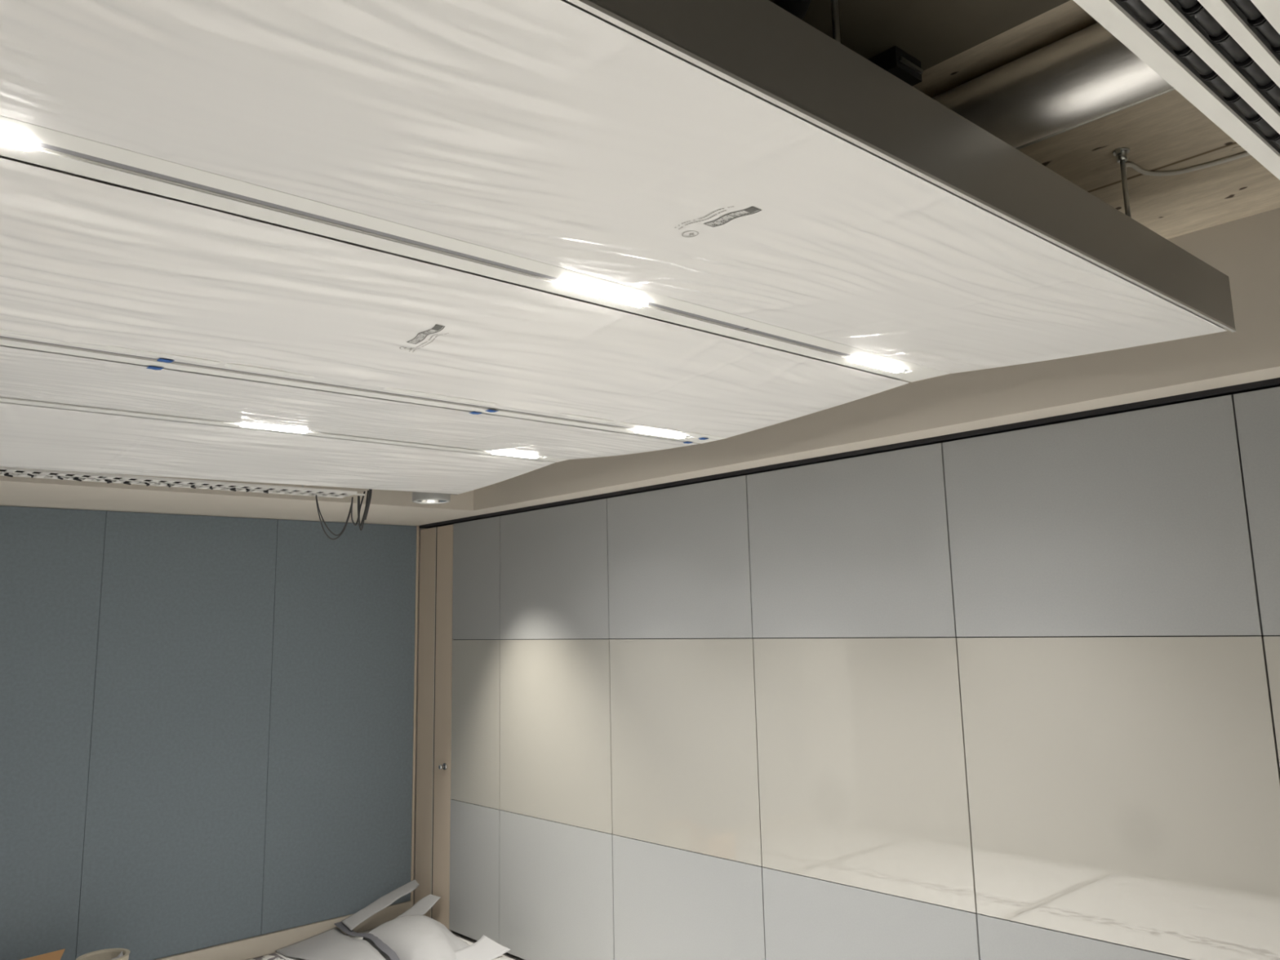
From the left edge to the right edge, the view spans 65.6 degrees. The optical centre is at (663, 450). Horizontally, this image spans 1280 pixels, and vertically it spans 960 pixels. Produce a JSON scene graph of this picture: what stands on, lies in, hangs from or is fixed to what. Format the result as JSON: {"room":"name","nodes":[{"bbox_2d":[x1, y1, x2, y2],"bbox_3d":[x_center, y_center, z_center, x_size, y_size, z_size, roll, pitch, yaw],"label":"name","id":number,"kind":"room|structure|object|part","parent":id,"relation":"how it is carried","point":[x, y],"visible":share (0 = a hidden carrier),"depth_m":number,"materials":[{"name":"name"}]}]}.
{"room":"conference room","nodes":[
{"label":"conference room","id":0,"kind":"room"},
{"bbox_2d":[247,928,524,959],"bbox_3d":[-0.021,2.214,1.867,4.600,0.116,9.000,7,-13,-42],"label":"floor","id":1,"kind":"structure","parent":0,"point":[506,954],"depth_m":5.72,"materials":[{"name":"grey"}]},
{"bbox_2d":[248,928,502,959],"bbox_3d":[-2.644,2.669,4.539,3.867,0.004,1.002,7,-13,-42],"label":"paper","id":2,"kind":"object","parent":1,"relation":"on","point":[276,956],"visible":0.1,"depth_m":5.55,"materials":[{"name":"white paper"}]},
{"bbox_2d":[20,948,65,959],"bbox_3d":[-2.896,2.538,4.563,0.345,0.285,0.520,7,-13,-42],"label":"cardboard box","id":3,"kind":"object","parent":2,"relation":"on","point":[55,955],"visible":1,"depth_m":4.81,"materials":[{"name":"brown cardboard"}]},
{"bbox_2d":[75,947,129,959],"bbox_3d":[-2.660,2.549,4.699,0.228,0.294,0.228,7,-13,-42],"label":"waste bin","id":4,"kind":"object","parent":2,"relation":"on","point":[108,953],"visible":1,"depth_m":4.79,"materials":[{"name":"beige plastic"}]},
{"bbox_2d":[111,951,123,959],"bbox_3d":[-2.633,2.449,4.716,0.133,0.086,0.089,7,-13,-42],"label":"paper scrap","id":5,"kind":"object","parent":4,"relation":"in","point":[121,954],"visible":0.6,"depth_m":4.78,"materials":[{"name":"grey paper"}]},
{"bbox_2d":[275,927,386,959],"bbox_3d":[-1.725,2.761,5.395,0.369,0.059,0.996,7,-13,-42],"label":"paper sheet","id":6,"kind":"object","parent":2,"relation":"on","point":[332,944],"visible":1,"depth_m":5.57,"materials":[{"name":"grey paper"}]},
{"bbox_2d":[395,893,440,918],"bbox_3d":[-1.486,2.755,5.940,0.266,0.151,0.170,7,-13,-42],"label":"paper strip","id":7,"kind":"object","parent":2,"relation":"on","point":[425,904],"visible":0.7,"depth_m":5.97,"materials":[{"name":"grey paper"}]},
{"bbox_2d":[362,915,511,959],"bbox_3d":[-1.265,2.711,5.431,0.507,0.152,1.089,4,-11,-31],"label":"paper sheet","id":8,"kind":"object","parent":2,"relation":"on","point":[411,937],"depth_m":5.38,"materials":[{"name":"grey paper"}]},
{"bbox_2d":[333,921,399,959],"bbox_3d":[-1.620,2.744,5.557,0.130,0.032,0.893,6,-12,-38],"label":"tape","id":9,"kind":"object","parent":8,"relation":"on","point":[379,943],"visible":1,"depth_m":5.63,"materials":[{"name":"grey"}]},
{"bbox_2d":[341,879,418,930],"bbox_3d":[-1.685,2.718,5.960,0.448,0.188,0.138,6,-12,-38],"label":"paper strip","id":10,"kind":"object","parent":9,"relation":"on","point":[355,919],"visible":1,"depth_m":5.95,"materials":[{"name":"grey paper"}]},
{"bbox_3d":[-1.040,2.617,5.139,0.406,0.076,0.295,6,-12,-37],"label":"paper strip","id":11,"kind":"part","parent":8,"relation":"part of","materials":[{"name":"white paper"}]},
{"bbox_2d":[414,527,437,918],"bbox_3d":[-1.489,1.715,6.358,0.074,2.437,0.219,7,-13,-42],"label":"post","id":12,"kind":"object","parent":1,"relation":"on","point":[428,553],"visible":0.57,"depth_m":6.34,"materials":[{"name":"beige wood"}]},
{"bbox_2d":[431,524,453,932],"bbox_3d":[-1.363,1.684,6.195,0.112,2.437,0.194,7,-13,-42],"label":"post","id":13,"kind":"object","parent":1,"relation":"on","point":[443,664],"visible":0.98,"depth_m":6.18,"materials":[{"name":"beige wood"}]},
{"bbox_3d":[-1.354,1.941,6.098,0.044,0.040,0.040,7,-13,-42],"label":"lock knob","id":14,"kind":"part","parent":13,"relation":"part of","materials":[{"name":"silver metal"}]},
{"bbox_2d":[493,956,512,959],"bbox_3d":[-1.737,2.481,3.570,3.867,0.004,1.642,7,-13,-42],"label":"paper","id":15,"kind":"object","parent":1,"relation":"on","point":[503,957],"visible":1,"depth_m":5.42,"materials":[{"name":"white paper"}]},
{"bbox_2d":[413,528,427,905],"bbox_3d":[-3.028,1.335,5.330,4.250,2.920,0.170,7,-13,-42],"label":"wall","id":16,"kind":"structure","parent":0,"point":[420,529],"depth_m":6.48,"materials":[{"name":"white"}]},
{"bbox_2d":[0,506,106,959],"bbox_3d":[-3.337,1.444,4.880,0.929,2.354,0.028,7,-13,-42],"label":"wall panel","id":17,"kind":"object","parent":16,"relation":"attached to","point":[51,559],"visible":1,"depth_m":5.05,"materials":[{"name":"blue fabric"}]},
{"bbox_2d":[75,511,277,959],"bbox_3d":[-2.652,1.532,5.504,0.929,2.354,0.028,7,-13,-42],"label":"wall panel","id":18,"kind":"object","parent":16,"relation":"attached to","point":[173,855],"visible":1,"depth_m":5.47,"materials":[{"name":"blue fabric"}]},
{"bbox_2d":[0,473,495,526],"bbox_3d":[-2.747,0.029,5.050,4.040,0.455,0.981,7,-13,-42],"label":"ceiling","id":19,"kind":"structure","parent":16,"relation":"attached to","point":[387,507],"depth_m":5.24,"materials":[{"name":"paint"}]},
{"bbox_2d":[412,491,450,503],"bbox_3d":[-1.261,0.052,5.413,0.200,0.455,0.200,7,-13,-42],"label":"recessed light","id":20,"kind":"object","parent":19,"relation":"attached to","point":[417,497],"visible":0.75,"depth_m":5.31,"materials":[{"name":"grey"}]},
{"bbox_2d":[153,900,412,959],"bbox_3d":[-3.017,2.695,4.926,3.884,0.104,0.048,7,-13,-42],"label":"baseboard","id":21,"kind":"structure","parent":16,"relation":"attached to","point":[260,945],"depth_m":5.63,"materials":[{"name":"beige wood"}]},
{"bbox_2d":[261,519,416,934],"bbox_3d":[-1.967,1.621,6.128,0.929,2.354,0.028,7,-13,-42],"label":"wall panel","id":22,"kind":"object","parent":16,"relation":"attached to","point":[338,838],"visible":1,"depth_m":6.09,"materials":[{"name":"blue fabric"}]},
{"bbox_2d":[409,525,418,906],"bbox_3d":[-1.617,1.717,6.436,0.016,2.465,0.034,7,-13,-42],"label":"trim","id":23,"kind":"structure","parent":16,"relation":"attached to","point":[417,526],"depth_m":6.43,"materials":[{"name":"beige wood"}]},
{"bbox_2d":[473,207,1279,511],"bbox_3d":[1.563,-0.396,3.197,0.261,0.455,7.649,7,-13,-42],"label":"ceiling","id":24,"kind":"structure","parent":0,"point":[1246,250],"depth_m":3.42,"materials":[{"name":"paint"}]},
{"bbox_2d":[418,377,1279,528],"bbox_3d":[1.296,-0.090,3.542,0.072,0.018,8.554,7,-13,-42],"label":"track","id":25,"kind":"object","parent":24,"relation":"attached to","point":[1272,383],"visible":0.89,"depth_m":3.80,"materials":[{"name":"black metal"}]},
{"bbox_2d":[448,386,1279,959],"bbox_3d":[0.598,1.274,4.132,0.070,2.431,5.551,7,-13,-42],"label":"wall","id":26,"kind":"structure","parent":25,"relation":"hanging from","point":[1122,762],"depth_m":3.80,"materials":[{"name":"grey paint"}]},
{"bbox_3d":[-1.096,2.449,5.788,0.020,0.740,0.530,7,-13,-42],"label":"panel","id":27,"kind":"part","parent":26,"relation":"part of","materials":[{"name":"grey plastic"}]},
{"bbox_3d":[-1.117,1.613,5.930,0.019,0.949,0.530,7,-13,-42],"label":"whiteboard panel","id":28,"kind":"part","parent":26,"relation":"part of","materials":[{"name":"beige glass"}]},
{"bbox_3d":[-1.139,0.785,6.071,0.020,0.723,0.530,7,-13,-42],"label":"panel","id":29,"kind":"part","parent":26,"relation":"part of","materials":[{"name":"grey plastic"}]},
{"bbox_3d":[-0.618,0.677,5.514,0.020,0.723,0.997,7,-13,-42],"label":"panel","id":30,"kind":"part","parent":26,"relation":"part of","materials":[{"name":"grey plastic"}]},
{"bbox_3d":[-0.597,1.505,5.374,0.019,0.949,0.997,7,-13,-42],"label":"whiteboard panel","id":31,"kind":"part","parent":26,"relation":"part of","materials":[{"name":"beige glass"}]},
{"bbox_3d":[-0.576,2.341,5.232,0.020,0.740,0.997,7,-13,-42],"label":"panel","id":32,"kind":"part","parent":26,"relation":"part of","materials":[{"name":"grey plastic"}]},
{"bbox_3d":[0.057,0.537,4.793,0.020,0.723,0.986,7,-13,-42],"label":"panel","id":33,"kind":"part","parent":26,"relation":"part of","materials":[{"name":"grey plastic"}]},
{"bbox_3d":[0.078,1.365,4.653,0.019,0.949,0.986,7,-13,-42],"label":"whiteboard panel","id":34,"kind":"part","parent":26,"relation":"part of","materials":[{"name":"beige glass"}]},
{"bbox_3d":[0.100,2.201,4.511,0.020,0.740,0.986,7,-13,-42],"label":"panel","id":35,"kind":"part","parent":26,"relation":"part of","materials":[{"name":"grey plastic"}]},
{"bbox_3d":[0.733,0.397,4.072,0.020,0.723,0.999,7,-13,-42],"label":"panel","id":36,"kind":"part","parent":26,"relation":"part of","materials":[{"name":"grey plastic"}]},
{"bbox_3d":[0.754,1.225,3.931,0.019,0.949,0.999,7,-13,-42],"label":"whiteboard panel","id":37,"kind":"part","parent":26,"relation":"part of","materials":[{"name":"beige glass"}]},
{"bbox_3d":[0.775,2.061,3.789,0.020,0.740,0.999,7,-13,-42],"label":"panel","id":38,"kind":"part","parent":26,"relation":"part of","materials":[{"name":"grey plastic"}]},
{"bbox_3d":[1.456,1.920,3.061,0.020,0.740,1.003,7,-13,-42],"label":"panel","id":39,"kind":"part","parent":26,"relation":"part of","materials":[{"name":"grey plastic"}]},
{"bbox_3d":[1.414,0.256,3.344,0.020,0.723,1.003,7,-13,-42],"label":"panel","id":40,"kind":"part","parent":26,"relation":"part of","materials":[{"name":"grey plastic"}]},
{"bbox_3d":[1.435,1.084,3.203,0.019,0.949,1.003,7,-13,-42],"label":"whiteboard panel","id":41,"kind":"part","parent":26,"relation":"part of","materials":[{"name":"beige glass"}]},
{"bbox_3d":[2.096,0.115,2.615,0.020,0.723,1.002,7,-13,-42],"label":"panel","id":42,"kind":"part","parent":26,"relation":"part of","materials":[{"name":"grey plastic"}]},
{"bbox_3d":[2.118,0.943,2.474,0.019,0.949,1.002,7,-13,-42],"label":"whiteboard panel","id":43,"kind":"part","parent":26,"relation":"part of","materials":[{"name":"beige glass"}]},
{"bbox_2d":[912,0,1279,239],"bbox_3d":[-0.098,-0.799,2.378,4.600,0.150,9.000,7,-13,-42],"label":"ceiling","id":44,"kind":"structure","parent":0,"point":[1165,132],"depth_m":2.47,"materials":[{"name":"beige wood"}]},
{"bbox_2d":[0,466,364,497],"bbox_3d":[-2.499,-0.111,4.230,2.580,0.467,0.168,7,-13,-42],"label":"cable tray","id":45,"kind":"object","parent":44,"relation":"hanging from","point":[10,471],"visible":0.98,"depth_m":4.43,"materials":[{"name":"white metal"}]},
{"bbox_2d":[3,471,328,493],"bbox_3d":[-2.531,0.101,4.185,2.514,0.009,0.027,7,-13,-42],"label":"cable","id":46,"kind":"object","parent":45,"relation":"in","point":[3,471],"visible":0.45,"depth_m":4.72,"materials":[{"name":"grey plastic"}]},
{"bbox_2d":[0,469,345,494],"bbox_3d":[-2.522,0.100,4.175,2.513,0.009,0.027,7,-13,-42],"label":"cable","id":47,"kind":"object","parent":45,"relation":"in","point":[4,470],"visible":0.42,"depth_m":4.35,"materials":[{"name":"grey plastic"}]},
{"bbox_2d":[315,494,351,539],"bbox_3d":[-1.668,0.334,5.011,0.035,0.228,0.206,-10,-13,41],"label":"cable","id":48,"kind":"object","parent":45,"relation":"hanging from","point":[329,537],"visible":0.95,"depth_m":4.99,"materials":[{"name":"grey plastic"}]},
{"bbox_2d":[316,495,351,535],"bbox_3d":[-1.673,0.326,5.029,0.034,0.206,0.201,-11,-13,43],"label":"cable","id":49,"kind":"object","parent":45,"relation":"hanging from","point":[317,495],"visible":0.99,"depth_m":5.01,"materials":[{"name":"grey plastic"}]},
{"bbox_2d":[351,491,365,525],"bbox_3d":[-1.574,0.295,5.108,0.029,0.180,0.080,-9,-12,39],"label":"cable","id":50,"kind":"object","parent":45,"relation":"hanging from","point":[362,500],"visible":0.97,"depth_m":5.09,"materials":[{"name":"grey plastic"}]},
{"bbox_2d":[357,490,368,530],"bbox_3d":[-1.552,0.305,5.112,0.026,0.209,0.066,-9,-12,37],"label":"cable","id":51,"kind":"object","parent":45,"relation":"hanging from","point":[360,528],"visible":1,"depth_m":5.10,"materials":[{"name":"grey plastic"}]},
{"bbox_2d":[358,492,368,526],"bbox_3d":[-1.554,0.299,5.140,0.055,0.187,0.018,7,-13,-42],"label":"cable","id":52,"kind":"object","parent":45,"relation":"hanging from","point":[368,492],"visible":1,"depth_m":5.13,"materials":[{"name":"grey plastic"}]},
{"bbox_2d":[363,488,372,519],"bbox_3d":[-1.526,0.233,5.131,0.045,0.250,0.003,7,-13,-42],"label":"cable","id":53,"kind":"object","parent":45,"relation":"hanging from","point":[370,490],"visible":0.74,"depth_m":5.12,"materials":[{"name":"grey rubber"}]},
{"bbox_2d":[768,0,1070,86],"bbox_3d":[-0.276,-0.821,1.484,1.835,0.093,6.940,7,-13,-42],"label":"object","id":54,"kind":"structure","parent":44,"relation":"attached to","point":[932,32],"depth_m":1.82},
{"bbox_2d":[831,0,840,43],"bbox_3d":[0.288,-0.688,1.653,0.041,0.228,0.038,7,-13,-42],"label":"rod","id":55,"kind":"object","parent":54,"relation":"hanging from","point":[834,3],"visible":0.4,"depth_m":1.65,"materials":[{"name":"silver metal"}]},
{"bbox_3d":[0.451,-0.738,1.928,0.085,0.042,0.077,7,-13,-42],"label":"pipe bracket","id":56,"kind":"part","parent":54,"relation":"part of","materials":[{"name":"black metal"}]},
{"bbox_3d":[0.476,-0.739,1.902,0.072,0.007,0.006,7,-13,-42],"label":"bracket arm","id":57,"kind":"part","parent":54,"relation":"part of","materials":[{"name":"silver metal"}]},
{"bbox_2d":[932,22,1175,149],"bbox_3d":[0.554,-0.679,2.233,0.165,0.165,6.940,7,-13,-42],"label":"ventilation duct","id":58,"kind":"object","parent":44,"relation":"attached to","point":[1087,75],"visible":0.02,"depth_m":1.92,"materials":[{"name":"silver metal"}]},
{"bbox_2d":[1112,146,1131,217],"bbox_3d":[1.135,-0.604,2.430,0.041,0.280,0.038,7,-13,-42],"label":"rod","id":59,"kind":"object","parent":44,"relation":"hanging from","point":[1121,153],"visible":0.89,"depth_m":2.44,"materials":[{"name":"silver metal"}]},
{"bbox_2d":[0,0,1236,494],"bbox_3d":[-0.955,-0.243,2.912,3.100,0.184,3.820,7,-13,-42],"label":"ceiling panel","id":60,"kind":"object","parent":59,"relation":"hanging from","point":[351,232],"visible":1,"depth_m":1.93,"materials":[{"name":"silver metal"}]},
{"bbox_2d":[146,365,164,369],"bbox_3d":[-1.339,-0.218,2.617,0.034,0.002,0.032,7,-13,-42],"label":"tape","id":61,"kind":"object","parent":60,"relation":"attached to","point":[149,366],"visible":1,"depth_m":2.62,"materials":[{"name":"blue plastic"}]},
{"bbox_2d":[156,358,174,362],"bbox_3d":[-1.277,-0.231,2.548,0.034,0.002,0.032,7,-13,-42],"label":"tape","id":62,"kind":"object","parent":60,"relation":"attached to","point":[159,359],"visible":1,"depth_m":2.55,"materials":[{"name":"blue plastic"}]},
{"bbox_3d":[-1.943,-0.036,3.963,3.095,0.090,0.873,7,-13,-42],"label":"raft panel","id":63,"kind":"part","parent":60,"relation":"part of","materials":[{"name":"white"}]},
{"bbox_3d":[-1.588,-0.119,3.589,3.099,0.030,0.149,7,-13,-42],"label":"light rail","id":64,"kind":"part","parent":60,"relation":"part of","materials":[{"name":"white"}]},
{"bbox_3d":[-1.286,-0.173,3.262,3.095,0.086,0.854,7,-13,-42],"label":"raft panel","id":65,"kind":"part","parent":60,"relation":"part of","materials":[{"name":"white"}]},
{"bbox_3d":[-0.939,-0.201,2.887,3.099,0.030,0.145,7,-13,-42],"label":"light rail","id":66,"kind":"part","parent":60,"relation":"part of","materials":[{"name":"white"}]},
{"bbox_3d":[-0.627,-0.313,2.558,3.095,0.094,0.884,7,-13,-42],"label":"raft panel","id":67,"kind":"part","parent":60,"relation":"part of","materials":[{"name":"white"}]},
{"bbox_3d":[-0.272,-0.398,2.184,3.099,0.030,0.143,7,-13,-42],"label":"light rail","id":68,"kind":"part","parent":60,"relation":"part of","materials":[{"name":"white"}]},
{"bbox_2d":[470,411,480,414],"bbox_3d":[-0.618,-0.124,3.277,0.034,0.002,0.032,7,-13,-42],"label":"tape","id":69,"kind":"object","parent":60,"relation":"attached to","point":[473,412],"visible":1,"depth_m":3.28,"materials":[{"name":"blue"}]},
{"bbox_2d":[484,409,498,412],"bbox_3d":[-0.560,-0.130,3.252,0.034,0.002,0.032,7,-13,-42],"label":"tape","id":70,"kind":"object","parent":60,"relation":"attached to","point":[488,411],"visible":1,"depth_m":3.25,"materials":[{"name":"blue plastic"}]},
{"bbox_3d":[0.049,-0.459,1.837,3.095,0.082,0.806,7,-13,-42],"label":"raft panel","id":71,"kind":"part","parent":60,"relation":"part of","materials":[{"name":"white"}]},
{"bbox_3d":[1.136,-0.596,2.429,0.012,0.265,0.012,7,-13,-42],"label":"threaded rod","id":72,"kind":"part","parent":59,"relation":"part of","materials":[{"name":"silver metal"}]},
{"bbox_2d":[1121,151,1250,214],"bbox_3d":[1.506,-0.635,2.363,0.740,0.260,0.188,-6,-11,27],"label":"conduit","id":73,"kind":"object","parent":59,"relation":"attached to","point":[1137,168],"visible":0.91,"depth_m":2.54,"materials":[{"name":"grey"}]},
{"bbox_3d":[1.684,-0.762,0.103,3.779,0.055,2.910,7,-13,-42],"label":"trim","id":74,"kind":"structure","parent":0,"visible":0},
{"bbox_2d":[1072,0,1279,180],"bbox_3d":[0.695,-0.569,1.252,3.400,0.120,0.162,7,-13,-42],"label":"diffuser","id":75,"kind":"object","parent":74,"relation":"attached to","point":[1223,56],"visible":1,"depth_m":1.27,"materials":[{"name":"white metal"}]}
]}

